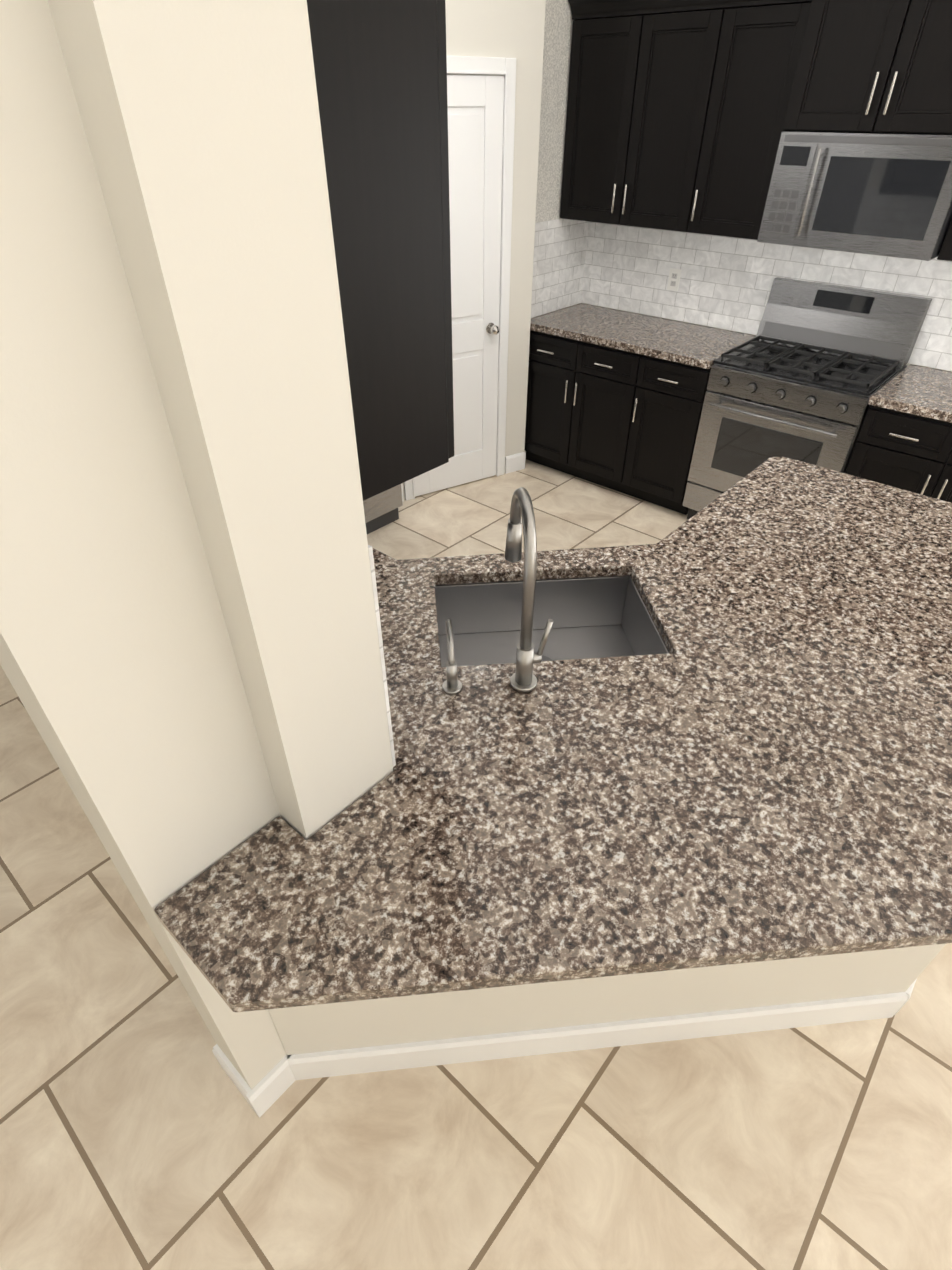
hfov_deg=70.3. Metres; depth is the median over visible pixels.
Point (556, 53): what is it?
wall
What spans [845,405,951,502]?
base cabinet
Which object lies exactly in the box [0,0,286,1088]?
wall
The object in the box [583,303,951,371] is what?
wall
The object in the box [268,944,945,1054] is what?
wall
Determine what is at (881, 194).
microwave
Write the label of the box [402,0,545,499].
wall
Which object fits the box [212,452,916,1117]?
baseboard
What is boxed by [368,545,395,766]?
backsplash
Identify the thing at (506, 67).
door frame
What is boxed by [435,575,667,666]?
sink
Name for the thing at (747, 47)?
upper cabinet
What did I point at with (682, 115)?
upper cabinet
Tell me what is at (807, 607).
countertop
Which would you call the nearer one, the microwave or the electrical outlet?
the microwave
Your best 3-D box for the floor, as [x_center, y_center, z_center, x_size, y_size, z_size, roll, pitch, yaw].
[-0.215,1.149,1.760,12.600,0.100,8.700,29,46,31]
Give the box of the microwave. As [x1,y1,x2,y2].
[757,131,951,260]
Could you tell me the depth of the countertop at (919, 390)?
3.04 m
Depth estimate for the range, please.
3.39 m
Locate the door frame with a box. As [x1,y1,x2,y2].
[404,56,515,500]
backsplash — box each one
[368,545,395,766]
[531,219,951,370]
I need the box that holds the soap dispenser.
[442,619,461,694]
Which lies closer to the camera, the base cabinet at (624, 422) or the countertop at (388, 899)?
the countertop at (388, 899)
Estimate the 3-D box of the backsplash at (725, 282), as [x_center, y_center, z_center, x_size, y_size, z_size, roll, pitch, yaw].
[1.657,-1.590,3.284,3.140,0.496,0.640,29,46,31]
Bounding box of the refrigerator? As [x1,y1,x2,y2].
[363,484,402,533]
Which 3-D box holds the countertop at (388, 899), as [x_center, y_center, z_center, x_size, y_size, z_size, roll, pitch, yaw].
[0.083,0.605,0.923,1.226,0.039,0.450,29,46,31]
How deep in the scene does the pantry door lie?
3.65 m
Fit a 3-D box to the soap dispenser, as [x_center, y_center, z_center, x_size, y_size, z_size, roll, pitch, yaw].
[-0.056,0.049,1.495,0.092,0.127,0.089,29,46,31]
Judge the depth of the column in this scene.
0.74 m
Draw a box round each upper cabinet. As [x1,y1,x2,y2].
[307,0,453,500]
[560,0,707,230]
[672,0,803,239]
[776,0,951,135]
[937,220,951,260]
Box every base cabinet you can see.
[524,330,710,514]
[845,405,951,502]
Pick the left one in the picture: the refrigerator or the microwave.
the refrigerator
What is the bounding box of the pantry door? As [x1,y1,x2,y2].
[414,75,503,496]
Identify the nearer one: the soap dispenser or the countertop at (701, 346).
the soap dispenser
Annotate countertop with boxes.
[154,777,645,1011]
[373,548,951,972]
[410,457,951,832]
[530,303,755,368]
[868,364,951,422]
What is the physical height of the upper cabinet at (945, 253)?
0.945 m
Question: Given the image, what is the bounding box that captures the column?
[48,0,392,838]
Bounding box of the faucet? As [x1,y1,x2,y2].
[505,487,552,692]
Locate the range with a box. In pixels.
[683,277,931,518]
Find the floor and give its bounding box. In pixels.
[0,459,951,1269]
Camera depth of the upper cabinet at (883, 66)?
2.70 m
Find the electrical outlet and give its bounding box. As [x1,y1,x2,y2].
[667,268,680,290]
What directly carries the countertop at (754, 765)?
on the base cabinet
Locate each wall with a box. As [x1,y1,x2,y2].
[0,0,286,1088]
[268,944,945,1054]
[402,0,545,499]
[524,0,579,458]
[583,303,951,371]
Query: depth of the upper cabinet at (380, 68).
0.95 m
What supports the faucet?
on the countertop at (754, 765)

